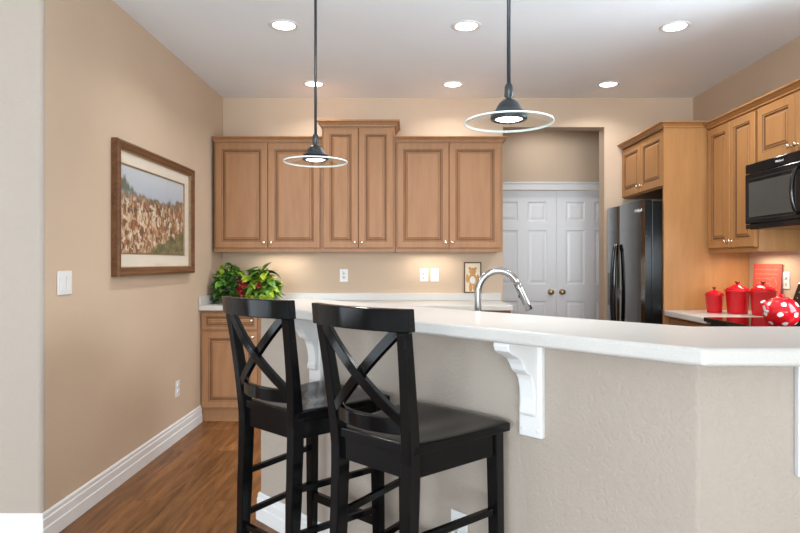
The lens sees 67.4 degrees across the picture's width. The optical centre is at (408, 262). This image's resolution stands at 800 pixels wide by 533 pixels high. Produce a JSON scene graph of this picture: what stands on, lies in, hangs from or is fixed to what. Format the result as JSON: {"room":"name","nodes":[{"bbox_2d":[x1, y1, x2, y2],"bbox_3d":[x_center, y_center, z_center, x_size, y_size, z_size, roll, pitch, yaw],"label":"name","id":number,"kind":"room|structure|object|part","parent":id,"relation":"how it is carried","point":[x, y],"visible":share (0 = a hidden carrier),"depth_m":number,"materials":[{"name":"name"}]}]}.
{"room":"kitchen","nodes":[
{"label":"kitchen","id":0,"kind":"room"},
{"bbox_2d":[0,0,222,512],"bbox_3d":[-3.131,-0.100,4.114,2.938,2.740,2.795,0,0,0],"label":"wall","id":1,"kind":"structure","parent":0,"point":[89,375],"depth_m":3.04,"materials":[{"name":"beige paint"}]},
{"bbox_2d":[57,271,71,294],"bbox_3d":[-1.655,0.098,2.890,0.012,0.116,0.118,0,0,0],"label":"light switch","id":2,"kind":"object","parent":1,"relation":"attached to","point":[64,278],"visible":1,"depth_m":2.88,"materials":[{"name":"white plastic"}]},
{"bbox_2d":[0,405,201,532],"bbox_3d":[-3.122,1.202,3.740,2.952,0.135,2.080,0,0,0],"label":"baseboard","id":3,"kind":"structure","parent":1,"relation":"attached to","point":[63,513],"depth_m":3.17,"materials":[{"name":"white paint"}]},
{"bbox_2d":[111,137,194,276],"bbox_3d":[-1.637,-0.309,3.941,0.047,0.778,1.189,0,0,0],"label":"framed picture","id":4,"kind":"object","parent":1,"relation":"attached to","point":[153,195],"visible":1,"depth_m":3.80,"materials":[{"name":"brown wood"}]},
{"bbox_2d":[121,164,182,254],"bbox_3d":[-1.655,-0.312,3.910,0.006,0.520,0.970,0,0,0],"label":"print","id":5,"kind":"object","parent":4,"relation":"attached to","point":[151,200],"depth_m":3.83},
{"bbox_2d":[175,380,179,397],"bbox_3d":[-1.657,0.904,4.300,0.009,0.116,0.074,0,0,0],"label":"wall outlet","id":6,"kind":"object","parent":1,"relation":"attached to","point":[177,383],"visible":1,"depth_m":4.29,"materials":[{"name":"white plastic"}]},
{"bbox_2d":[59,421,278,532],"bbox_3d":[-0.675,1.295,3.450,8.150,0.050,6.100,0,0,0],"label":"floor","id":7,"kind":"structure","parent":0,"point":[191,486],"depth_m":3.30,"materials":[{"name":"brown wood"}]},
{"bbox_2d":[201,311,259,420],"bbox_3d":[-1.425,0.825,5.046,0.470,0.888,0.628,0,0,0],"label":"base cabinet","id":8,"kind":"object","parent":7,"relation":"on","point":[219,402],"visible":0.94,"depth_m":4.76,"materials":[{"name":"brown wood"}]},
{"bbox_3d":[-1.425,0.468,4.771,0.442,0.134,0.020,0,0,0],"label":"drawer","id":9,"kind":"part","parent":8,"relation":"part of","materials":[{"name":"brown wood"}]},
{"bbox_3d":[-1.425,0.852,4.771,0.442,0.607,0.020,0,0,0],"label":"door","id":10,"kind":"part","parent":8,"relation":"part of","materials":[{"name":"brown wood"}]},
{"bbox_2d":[222,296,389,532],"bbox_3d":[-0.389,0.695,2.203,0.431,1.148,0.500,0,0,42],"label":"bar stool","id":11,"kind":"object","parent":7,"relation":"on","point":[293,410],"visible":0.95,"depth_m":2.08,"materials":[{"name":"black paint"}]},
{"bbox_3d":[-0.614,0.726,2.179,0.057,1.086,0.085,0,0,41],"label":"leg","id":12,"kind":"part","parent":11,"relation":"part of","materials":[{"name":"black paint"}]},
{"bbox_3d":[-0.532,0.152,2.040,0.392,0.062,0.066,0,0,41],"label":"rail","id":13,"kind":"part","parent":11,"relation":"part of","materials":[{"name":"black paint"}]},
{"bbox_3d":[-0.504,0.446,2.072,0.268,0.044,0.053,0,0,41],"label":"rail","id":14,"kind":"part","parent":11,"relation":"part of","materials":[{"name":"black paint"}]},
{"bbox_3d":[-0.384,0.726,1.976,0.057,1.086,0.085,0,0,41],"label":"leg","id":15,"kind":"part","parent":11,"relation":"part of","materials":[{"name":"black paint"}]},
{"bbox_3d":[-0.400,0.896,2.474,0.045,0.746,0.043,0,0,42],"label":"leg","id":16,"kind":"part","parent":11,"relation":"part of","materials":[{"name":"black paint"}]},
{"bbox_3d":[-0.360,0.508,2.235,0.431,0.030,0.412,0,0,41],"label":"seat","id":17,"kind":"part","parent":11,"relation":"part of","materials":[{"name":"black paint"}]},
{"bbox_3d":[-0.117,0.896,2.225,0.045,0.746,0.043,0,0,42],"label":"leg","id":18,"kind":"part","parent":11,"relation":"part of","materials":[{"name":"black paint"}]},
{"bbox_2d":[260,311,510,384],"bbox_3d":[-0.190,0.825,5.046,2.000,0.888,0.628,0,0,0],"label":"base cabinet","id":19,"kind":"object","parent":7,"relation":"on","point":[485,311],"visible":0.02,"depth_m":4.78,"materials":[{"name":"brown wood"}]},
{"bbox_2d":[199,293,513,310],"bbox_3d":[-0.417,0.326,5.045,2.485,0.108,0.631,0,0,0],"label":"countertop","id":20,"kind":"structure","parent":19,"relation":"on","point":[459,301],"depth_m":5.34,"materials":[{"name":"white stone"}]},
{"bbox_2d":[211,262,245,302],"bbox_3d":[-1.504,0.169,5.022,0.263,0.341,0.364,0,0,0],"label":"potted plant","id":21,"kind":"object","parent":20,"relation":"on","point":[225,284],"visible":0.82,"depth_m":4.95,"materials":[{"name":"green plant"}]},
{"bbox_3d":[-1.500,0.275,5.020,0.180,0.129,0.180,0,0,0],"label":"pot","id":22,"kind":"part","parent":21,"relation":"part of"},
{"bbox_2d":[236,262,283,299],"bbox_3d":[-1.207,0.167,4.984,0.372,0.344,0.391,0,0,0],"label":"potted plant","id":23,"kind":"object","parent":20,"relation":"on","point":[259,284],"visible":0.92,"depth_m":4.91,"materials":[{"name":"green plant"}]},
{"bbox_3d":[-1.326,0.180,4.823,0.061,0.060,0.026,0,0,0],"label":"flower","id":24,"kind":"part","parent":23,"relation":"part of","materials":[{"name":"red plant"}]},
{"bbox_2d":[464,262,480,292],"bbox_3d":[0.567,0.134,5.346,0.155,0.275,0.024,0,0,0],"label":"picture","id":25,"kind":"object","parent":20,"relation":"on","point":[472,270],"visible":0.9,"depth_m":5.34},
{"bbox_2d":[312,302,509,532],"bbox_3d":[-0.004,0.695,1.834,0.431,1.148,0.500,0,0,42],"label":"bar stool","id":26,"kind":"object","parent":7,"relation":"on","point":[410,440],"visible":1,"depth_m":1.72,"materials":[{"name":"black paint"}]},
{"bbox_3d":[-0.229,0.726,1.814,0.057,1.086,0.085,0,0,42],"label":"leg","id":27,"kind":"part","parent":26,"relation":"part of","materials":[{"name":"black paint"}]},
{"bbox_3d":[-0.150,0.152,1.674,0.392,0.062,0.066,0,0,42],"label":"rail","id":28,"kind":"part","parent":26,"relation":"part of","materials":[{"name":"black paint"}]},
{"bbox_3d":[-0.121,0.446,1.705,0.268,0.044,0.053,0,0,42],"label":"rail","id":29,"kind":"part","parent":26,"relation":"part of","materials":[{"name":"black paint"}]},
{"bbox_3d":[-0.003,0.726,1.608,0.057,1.086,0.085,0,0,42],"label":"leg","id":30,"kind":"part","parent":26,"relation":"part of","materials":[{"name":"black paint"}]},
{"bbox_3d":[0.025,0.508,1.866,0.431,0.030,0.412,0,0,42],"label":"seat","id":31,"kind":"part","parent":26,"relation":"part of","materials":[{"name":"black paint"}]},
{"bbox_3d":[0.268,0.896,1.852,0.045,0.746,0.043,0,0,42],"label":"leg","id":32,"kind":"part","parent":26,"relation":"part of","materials":[{"name":"black paint"}]},
{"bbox_2d":[607,199,662,323],"bbox_3d":[2.101,0.399,4.905,0.814,1.741,0.830,0,0,0],"label":"refrigerator","id":33,"kind":"object","parent":7,"relation":"on","point":[634,229],"visible":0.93,"depth_m":4.62,"materials":[{"name":"black metal"}]},
{"bbox_3d":[1.720,0.250,5.057,0.055,0.806,0.027,0,0,23],"label":"handle","id":34,"kind":"part","parent":33,"relation":"part of","materials":[{"name":"black metal"}]},
{"bbox_3d":[1.779,0.369,5.176,0.072,1.682,0.287,0,0,0],"label":"door","id":35,"kind":"part","parent":33,"relation":"part of","materials":[{"name":"black metal"}]},
{"bbox_3d":[1.720,0.250,5.003,0.055,0.806,0.027,0,0,-23],"label":"handle","id":36,"kind":"part","parent":33,"relation":"part of","materials":[{"name":"black metal"}]},
{"bbox_3d":[1.779,0.369,4.758,0.072,1.682,0.537,0,0,0],"label":"door","id":37,"kind":"part","parent":33,"relation":"part of","materials":[{"name":"black metal"}]},
{"bbox_2d":[617,121,748,324],"bbox_3d":[2.199,0.111,4.895,0.674,2.316,0.930,0,0,0],"label":"tall cabinet","id":38,"kind":"object","parent":7,"relation":"on","point":[667,161],"visible":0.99,"depth_m":4.47,"materials":[{"name":"brown wood"}]},
{"bbox_3d":[1.907,-0.783,5.138,0.020,0.417,0.421,0,0,0],"label":"door","id":39,"kind":"part","parent":38,"relation":"part of","materials":[{"name":"brown wood"}]},
{"bbox_3d":[1.907,-0.783,4.707,0.020,0.417,0.427,0,0,0],"label":"door","id":40,"kind":"part","parent":38,"relation":"part of","materials":[{"name":"brown wood"}]},
{"bbox_3d":[2.199,-1.026,4.895,0.674,0.042,0.930,0,0,0],"label":"crown","id":41,"kind":"part","parent":38,"relation":"part of","materials":[{"name":"brown wood"}]},
{"bbox_3d":[2.217,0.132,4.480,0.638,2.274,0.020,0,0,0],"label":"panel","id":42,"kind":"part","parent":38,"relation":"part of","materials":[{"name":"brown wood"}]},
{"bbox_2d":[671,317,710,326],"bbox_3d":[2.222,0.833,4.147,0.628,0.873,0.632,0,0,0],"label":"base cabinet","id":43,"kind":"object","parent":7,"relation":"on","point":[674,321],"visible":0.02,"depth_m":4.20,"materials":[{"name":"brown wood"}]},
{"bbox_3d":[1.948,0.475,4.300,0.020,0.119,0.299,0,0,0],"label":"drawer","id":44,"kind":"part","parent":43,"relation":"part of","materials":[{"name":"brown wood"}]},
{"bbox_3d":[1.948,0.475,3.994,0.020,0.119,0.299,0,0,0],"label":"drawer","id":45,"kind":"part","parent":43,"relation":"part of","materials":[{"name":"brown wood"}]},
{"bbox_2d":[664,310,762,323],"bbox_3d":[2.217,0.375,4.150,0.639,0.040,0.636,0,0,0],"label":"countertop","id":46,"kind":"structure","parent":43,"relation":"on","point":[698,316],"depth_m":4.10,"materials":[{"name":"white stone"}]},
{"bbox_2d":[704,287,723,312],"bbox_3d":[2.163,0.263,4.250,0.127,0.182,0.127,0,0,0],"label":"canister","id":47,"kind":"object","parent":46,"relation":"on","point":[714,298],"visible":1,"depth_m":4.21,"materials":[{"name":"red ceramic"}]},
{"bbox_3d":[2.163,0.210,4.250,0.110,0.029,0.110,0,0,0],"label":"lid","id":48,"kind":"part","parent":47,"relation":"part of","materials":[{"name":"red ceramic"}]},
{"bbox_2d":[724,281,749,313],"bbox_3d":[2.277,0.241,4.160,0.165,0.226,0.165,0,0,0],"label":"canister","id":49,"kind":"object","parent":46,"relation":"on","point":[737,295],"visible":0.98,"depth_m":4.10,"materials":[{"name":"red ceramic"}]},
{"bbox_3d":[2.277,0.170,4.160,0.144,0.038,0.144,0,0,0],"label":"lid","id":50,"kind":"part","parent":49,"relation":"part of","materials":[{"name":"red ceramic"}]},
{"bbox_2d":[749,281,777,315],"bbox_3d":[2.372,0.239,4.020,0.170,0.230,0.170,0,0,0],"label":"canister","id":51,"kind":"object","parent":46,"relation":"on","point":[761,292],"visible":0.86,"depth_m":3.98,"materials":[{"name":"red ceramic"}]},
{"bbox_3d":[2.372,0.167,4.020,0.147,0.039,0.147,0,0,0],"label":"lid","id":52,"kind":"part","parent":51,"relation":"part of","materials":[{"name":"red ceramic"}]},
{"bbox_2d":[753,264,782,296],"bbox_3d":[2.517,0.181,4.225,0.030,0.345,0.326,0,0,0],"label":"board","id":53,"kind":"object","parent":46,"relation":"on","point":[770,273],"visible":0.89,"depth_m":4.18,"materials":[{"name":"paint"}]},
{"bbox_2d":[704,283,799,326],"bbox_3d":[2.175,0.683,3.440,0.675,1.114,0.756,0,0,0],"label":"range","id":54,"kind":"object","parent":7,"relation":"on","point":[715,321],"visible":0.15,"depth_m":3.62,"materials":[{"name":"black ceramic"}]},
{"bbox_2d":[704,317,799,326],"bbox_3d":[2.193,0.361,3.440,0.640,0.026,0.756,0,0,0],"label":"cooktop","id":55,"kind":"object","parent":54,"relation":"in","point":[715,321],"depth_m":3.60,"materials":[{"name":"black glass"}]},
{"bbox_2d":[760,294,799,326],"bbox_3d":[2.003,0.256,3.218,0.192,0.175,0.180,0,0,36],"label":"teapot","id":56,"kind":"object","parent":54,"relation":"on","point":[781,311],"visible":1,"depth_m":3.16,"materials":[{"name":"red ceramic"}]},
{"bbox_3d":[1.910,0.239,3.210,0.060,0.076,0.044,0,0,0],"label":"spout","id":57,"kind":"part","parent":56,"relation":"part of","materials":[{"name":"red ceramic"}]},
{"bbox_3d":[2.000,0.189,3.220,0.080,0.012,0.080,0,0,0],"label":"lid","id":58,"kind":"part","parent":56,"relation":"part of","materials":[{"name":"red ceramic"}]},
{"bbox_3d":[2.463,0.236,3.440,0.099,0.222,0.756,0,0,0],"label":"control panel","id":59,"kind":"part","parent":54,"relation":"part of","materials":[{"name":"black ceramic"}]},
{"bbox_3d":[0.599,0.825,2.570,2.424,0.888,1.836,0,0,0],"label":"cabinet","id":60,"kind":"object","parent":7,"relation":"on","visible":0},
{"bbox_3d":[0.602,0.360,2.575,2.497,0.040,1.890,0,0,0],"label":"countertop","id":61,"kind":"structure","parent":60,"relation":"on","visible":0},
{"bbox_2d":[475,267,531,310],"bbox_3d":[0.416,0.181,2.666,0.274,0.317,0.109,0,0,0],"label":"faucet","id":62,"kind":"object","parent":61,"relation":"on","point":[522,295],"visible":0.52,"depth_m":2.68,"materials":[{"name":"metal"}]},
{"bbox_2d":[113,0,799,97],"bbox_3d":[-0.675,-1.520,-0.075,8.150,0.100,13.150,0,0,0],"label":"ceiling","id":63,"kind":"structure","parent":0,"point":[366,48],"depth_m":4.05,"materials":[{"name":"white paint"}]},
{"bbox_2d":[269,19,298,31],"bbox_3d":[-0.775,-1.467,3.720,0.186,0.006,0.186,0,0,0],"label":"recessed light","id":64,"kind":"object","parent":63,"relation":"in","point":[280,24],"visible":1,"depth_m":3.71,"materials":[{"name":"white glass"}]},
{"bbox_2d":[303,81,324,87],"bbox_3d":[-0.782,-1.467,4.940,0.186,0.006,0.186,0,0,0],"label":"recessed light","id":65,"kind":"object","parent":63,"relation":"in","point":[306,83],"visible":0.72,"depth_m":4.94,"materials":[{"name":"white glass"}]},
{"bbox_2d":[283,0,347,167],"bbox_3d":[-0.445,-0.973,2.857,0.305,0.994,0.305,0,0,0],"label":"pendant lamp","id":66,"kind":"object","parent":63,"relation":"hanging from","point":[315,153],"visible":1,"depth_m":2.85,"materials":[{"name":"black metal"}]},
{"bbox_3d":[-0.445,-1.018,2.857,0.013,0.863,0.013,0,0,15],"label":"stem","id":67,"kind":"part","parent":66,"relation":"part of","materials":[{"name":"grey metal"}]},
{"bbox_2d":[442,81,463,87],"bbox_3d":[0.362,-1.467,4.950,0.186,0.006,0.186,0,0,0],"label":"recessed light","id":68,"kind":"object","parent":63,"relation":"in","point":[450,84],"visible":1,"depth_m":4.94,"materials":[{"name":"white glass"}]},
{"bbox_2d":[451,20,480,31],"bbox_3d":[0.356,-1.467,3.730,0.186,0.006,0.186,0,0,0],"label":"recessed light","id":69,"kind":"object","parent":63,"relation":"in","point":[464,25],"visible":1,"depth_m":3.72,"materials":[{"name":"white glass"}]},
{"bbox_2d":[464,0,554,132],"bbox_3d":[0.341,-0.973,2.050,0.305,0.994,0.305,0,0,0],"label":"pendant lamp","id":70,"kind":"object","parent":63,"relation":"hanging from","point":[508,111],"visible":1,"depth_m":2.04,"materials":[{"name":"black metal"}]},
{"bbox_3d":[0.341,-1.018,2.050,0.013,0.863,0.013,0,0,15],"label":"stem","id":71,"kind":"part","parent":70,"relation":"part of","materials":[{"name":"grey metal"}]},
{"bbox_2d":[597,81,619,87],"bbox_3d":[1.645,-1.467,4.950,0.186,0.006,0.186,0,0,0],"label":"recessed light","id":72,"kind":"object","parent":63,"relation":"in","point":[608,84],"visible":1,"depth_m":4.94,"materials":[{"name":"white glass"}]},
{"bbox_2d":[659,21,690,32],"bbox_3d":[1.658,-1.467,3.740,0.186,0.006,0.186,0,0,0],"label":"recessed light","id":73,"kind":"object","parent":63,"relation":"in","point":[676,26],"visible":1,"depth_m":3.73,"materials":[{"name":"white glass"}]},
{"bbox_2d":[223,98,692,319],"bbox_3d":[0.498,-0.100,5.437,4.320,2.740,0.150,0,0,0],"label":"wall","id":74,"kind":"structure","parent":0,"point":[617,120],"depth_m":5.36,"materials":[{"name":"beige paint"}]},
{"bbox_2d":[212,136,321,251],"bbox_3d":[-1.186,-0.573,5.181,0.906,0.965,0.358,0,0,0],"label":"upper cabinet","id":75,"kind":"object","parent":74,"relation":"attached to","point":[263,203],"visible":0.98,"depth_m":5.03,"materials":[{"name":"brown wood"}]},
{"bbox_3d":[-1.407,-0.562,5.042,0.437,0.881,0.020,0,0,0],"label":"door","id":76,"kind":"part","parent":75,"relation":"part of","materials":[{"name":"brown wood"}]},
{"bbox_3d":[-1.186,-1.035,5.182,0.906,0.040,0.356,0,0,0],"label":"crown","id":77,"kind":"part","parent":75,"relation":"part of","materials":[{"name":"brown wood"}]},
{"bbox_3d":[-1.186,-0.101,5.203,0.906,0.022,0.314,0,0,0],"label":"light rail","id":78,"kind":"part","parent":75,"relation":"part of","materials":[{"name":"brown wood"}]},
{"bbox_3d":[-0.966,-0.562,5.042,0.437,0.881,0.020,0,0,0],"label":"door","id":79,"kind":"part","parent":75,"relation":"part of","materials":[{"name":"brown wood"}]},
{"bbox_2d":[340,269,347,281],"bbox_3d":[-0.582,0.115,5.356,0.074,0.116,0.009,0,0,0],"label":"wall outlet","id":80,"kind":"object","parent":74,"relation":"attached to","point":[343,272],"visible":1,"depth_m":5.36,"materials":[{"name":"white plastic"}]},
{"bbox_2d":[199,293,501,305],"bbox_3d":[-0.417,0.306,5.045,2.485,0.068,0.631,0,0,0],"label":"backsplash","id":81,"kind":"structure","parent":74,"relation":"attached to","point":[203,300],"depth_m":5.34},
{"bbox_2d":[317,119,399,251],"bbox_3d":[-0.424,-0.640,5.175,0.692,1.100,0.370,0,0,0],"label":"upper cabinet","id":82,"kind":"object","parent":74,"relation":"attached to","point":[358,196],"visible":0.99,"depth_m":5.02,"materials":[{"name":"brown wood"}]},
{"bbox_3d":[-0.571,-0.625,5.029,0.290,1.006,0.020,0,0,0],"label":"door","id":83,"kind":"part","parent":82,"relation":"part of","materials":[{"name":"brown wood"}]},
{"bbox_3d":[-0.424,-0.101,5.197,0.612,0.022,0.326,0,0,0],"label":"light rail","id":84,"kind":"part","parent":82,"relation":"part of","materials":[{"name":"brown wood"}]},
{"bbox_3d":[-0.424,-1.165,5.176,0.692,0.050,0.368,0,0,0],"label":"crown","id":85,"kind":"part","parent":82,"relation":"part of","materials":[{"name":"brown wood"}]},
{"bbox_3d":[-0.277,-0.625,5.029,0.290,1.006,0.020,0,0,0],"label":"door","id":86,"kind":"part","parent":82,"relation":"part of","materials":[{"name":"brown wood"}]},
{"bbox_2d":[420,269,427,281],"bbox_3d":[0.134,0.113,5.356,0.074,0.116,0.009,0,0,0],"label":"wall outlet","id":87,"kind":"object","parent":74,"relation":"attached to","point":[423,272],"visible":1,"depth_m":5.36,"materials":[{"name":"white plastic"}]},
{"bbox_2d":[430,269,438,281],"bbox_3d":[0.229,0.113,5.355,0.074,0.116,0.012,0,0,0],"label":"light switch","id":88,"kind":"object","parent":74,"relation":"attached to","point":[434,273],"visible":1,"depth_m":5.36,"materials":[{"name":"white plastic"}]},
{"bbox_2d":[395,136,507,251],"bbox_3d":[0.356,-0.573,5.181,0.940,0.965,0.358,0,0,0],"label":"upper cabinet","id":89,"kind":"object","parent":74,"relation":"attached to","point":[448,189],"visible":1,"depth_m":5.03,"materials":[{"name":"brown wood"}]},
{"bbox_3d":[0.117,-0.562,5.042,0.434,0.881,0.020,0,0,0],"label":"door","id":90,"kind":"part","parent":89,"relation":"part of","materials":[{"name":"brown wood"}]},
{"bbox_3d":[0.336,-0.101,5.203,0.900,0.022,0.314,0,0,0],"label":"light rail","id":91,"kind":"part","parent":89,"relation":"part of","materials":[{"name":"brown wood"}]},
{"bbox_3d":[0.356,-1.035,5.182,0.940,0.040,0.356,0,0,0],"label":"crown","id":92,"kind":"part","parent":89,"relation":"part of","materials":[{"name":"brown wood"}]},
{"bbox_3d":[0.555,-0.562,5.042,0.434,0.881,0.020,0,0,0],"label":"door","id":93,"kind":"part","parent":89,"relation":"part of","materials":[{"name":"brown wood"}]},
{"bbox_2d":[261,318,799,532],"bbox_3d":[0.772,0.750,1.953,3.579,1.039,0.846,0,0,24],"label":"wall","id":94,"kind":"structure","parent":0,"point":[629,445],"depth_m":1.69,"materials":[{"name":"beige paint"}]},
{"bbox_2d":[256,491,329,532],"bbox_3d":[0.743,1.202,1.932,3.608,0.135,0.810,0,0,26],"label":"baseboard","id":95,"kind":"structure","parent":94,"relation":"attached to","point":[273,516],"depth_m":2.85,"materials":[{"name":"white paint"}]},
{"bbox_2d":[294,319,322,381],"bbox_3d":[-0.460,0.383,2.574,0.081,0.303,0.172,0,0,45],"label":"corbel","id":96,"kind":"object","parent":94,"relation":"attached to","point":[306,330],"visible":0.64,"depth_m":2.59,"materials":[{"name":"white paint"}]},
{"bbox_3d":[-0.406,0.383,2.628,0.081,0.303,0.020,0,0,45],"label":"plate","id":97,"kind":"part","parent":96,"relation":"part of","materials":[{"name":"white paint"}]},
{"bbox_2d":[451,509,467,532],"bbox_3d":[0.171,0.912,2.057,0.010,0.116,0.074,0,0,-45],"label":"wall outlet","id":98,"kind":"object","parent":94,"relation":"attached to","point":[455,514],"visible":0.44,"depth_m":2.06,"materials":[{"name":"white plastic"}]},
{"bbox_2d":[493,342,544,438],"bbox_3d":[0.324,0.383,1.790,0.172,0.303,0.081,0,0,-45],"label":"corbel","id":99,"kind":"object","parent":94,"relation":"attached to","point":[528,362],"visible":0.82,"depth_m":1.81,"materials":[{"name":"white paint"}]},
{"bbox_3d":[0.378,0.383,1.844,0.020,0.303,0.081,0,0,-45],"label":"plate","id":100,"kind":"part","parent":99,"relation":"part of","materials":[{"name":"white paint"}]},
{"bbox_2d":[284,298,799,365],"bbox_3d":[0.755,0.210,1.932,3.742,0.040,1.201,0,0,24],"label":"countertop","id":101,"kind":"structure","parent":94,"relation":"on","point":[689,345],"depth_m":1.62,"materials":[{"name":"white stone"}]},
{"bbox_2d":[794,366,799,476],"bbox_3d":[1.008,0.383,1.423,0.081,0.303,0.172,0,0,0],"label":"corbel","id":102,"kind":"object","parent":94,"relation":"attached to","point":[796,368],"visible":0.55,"depth_m":1.49,"materials":[{"name":"white paint"}]},
{"bbox_2d":[503,131,598,190],"bbox_3d":[1.750,-0.100,6.350,3.100,2.740,0.120,0,0,0],"label":"wall","id":103,"kind":"structure","parent":0,"point":[528,156],"depth_m":6.29,"materials":[{"name":"beige paint"}]},
{"bbox_2d":[503,191,555,316],"bbox_3d":[1.198,0.253,6.303,0.704,2.015,0.103,0,0,0],"label":"door","id":104,"kind":"structure","parent":103,"relation":"in","point":[529,217],"depth_m":6.32,"materials":[{"name":"white paint"}]},
{"bbox_3d":[1.489,0.310,6.286,0.062,0.062,0.068,0,0,0],"label":"knob","id":105,"kind":"part","parent":104,"relation":"part of","materials":[{"name":"gold metal"}]},
{"bbox_2d":[503,182,598,189],"bbox_3d":[1.551,0.214,6.277,1.630,2.111,0.026,0,0,0],"label":"trim","id":106,"kind":"structure","parent":103,"relation":"attached to","point":[506,185],"depth_m":6.27,"materials":[{"name":"white paint"}]},
{"bbox_2d":[556,191,598,319],"bbox_3d":[1.904,0.253,6.303,0.704,2.015,0.103,0,0,0],"label":"door","id":107,"kind":"structure","parent":103,"relation":"in","point":[577,212],"depth_m":6.32,"materials":[{"name":"white paint"}]},
{"bbox_3d":[1.609,0.310,6.286,0.062,0.062,0.068,0,0,0],"label":"knob","id":108,"kind":"part","parent":107,"relation":"part of","materials":[{"name":"gold metal"}]},
{"bbox_2d":[693,36,799,309],"bbox_3d":[2.598,-0.100,-0.569,0.120,2.740,11.862,0,0,0],"label":"wall","id":109,"kind":"structure","parent":0,"point":[780,67],"depth_m":4.34,"materials":[{"name":"beige paint"}]},
{"bbox_2d":[703,101,799,252],"bbox_3d":[2.357,-0.550,4.135,0.358,0.960,0.630,0,0,0],"label":"upper cabinet","id":110,"kind":"object","parent":109,"relation":"attached to","point":[732,135],"visible":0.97,"depth_m":4.08,"materials":[{"name":"brown wood"}]},
{"bbox_3d":[2.217,-0.537,4.287,0.020,0.871,0.299,0,0,0],"label":"door","id":111,"kind":"part","parent":110,"relation":"part of","materials":[{"name":"brown wood"}]},
{"bbox_3d":[2.358,-1.008,4.135,0.356,0.045,0.630,0,0,0],"label":"crown","id":112,"kind":"part","parent":110,"relation":"part of","materials":[{"name":"brown wood"}]},
{"bbox_3d":[2.217,-0.537,3.983,0.020,0.871,0.299,0,0,0],"label":"door","id":113,"kind":"part","parent":110,"relation":"part of","materials":[{"name":"brown wood"}]},
{"bbox_3d":[2.379,-0.081,4.135,0.314,0.022,0.630,0,0,0],"label":"light rail","id":114,"kind":"part","parent":110,"relation":"part of","materials":[{"name":"brown wood"}]},
{"bbox_2d":[752,78,799,161],"bbox_3d":[2.357,-0.827,3.435,0.358,0.407,0.766,0,0,0],"label":"upper cabinet","id":115,"kind":"object","parent":109,"relation":"attached to","point":[779,109],"visible":0.98,"depth_m":3.58,"materials":[{"name":"brown wood"}]},
{"bbox_2d":[745,150,799,229],"bbox_3d":[2.309,-0.413,3.440,0.453,0.410,0.756,0,0,0],"label":"microwave","id":116,"kind":"object","parent":115,"relation":"attached to","point":[772,186],"visible":1,"depth_m":3.53,"materials":[{"name":"black plastic"}]},
{"bbox_3d":[2.154,-0.588,3.440,0.027,0.056,0.752,0,0,0],"label":"vent panel","id":117,"kind":"part","parent":116,"relation":"part of","materials":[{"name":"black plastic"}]},
{"bbox_3d":[2.112,-0.398,3.286,0.059,0.276,0.022,0,0,0],"label":"handle","id":118,"kind":"part","parent":116,"relation":"part of","materials":[{"name":"black plastic"}]},
{"bbox_3d":[2.358,-1.008,3.435,0.356,0.045,0.766,0,0,0],"label":"crown","id":119,"kind":"part","parent":115,"relation":"part of","materials":[{"name":"brown wood"}]},
{"bbox_3d":[2.217,-0.803,3.620,0.020,0.340,0.367,0,0,0],"label":"door","id":120,"kind":"part","parent":115,"relation":"part of","materials":[{"name":"brown wood"}]},
{"bbox_3d":[2.217,-0.803,3.249,0.020,0.340,0.367,0,0,0],"label":"door","id":121,"kind":"part","parent":115,"relation":"part of","materials":[{"name":"brown wood"}]},
{"bbox_2d":[783,272,789,288],"bbox_3d":[2.533,0.120,4.030,0.009,0.116,0.074,0,0,0],"label":"wall outlet","id":122,"kind":"object","parent":109,"relation":"attached to","point":[786,275],"visible":1,"depth_m":4.02,"materials":[{"name":"white plastic"}]}
]}

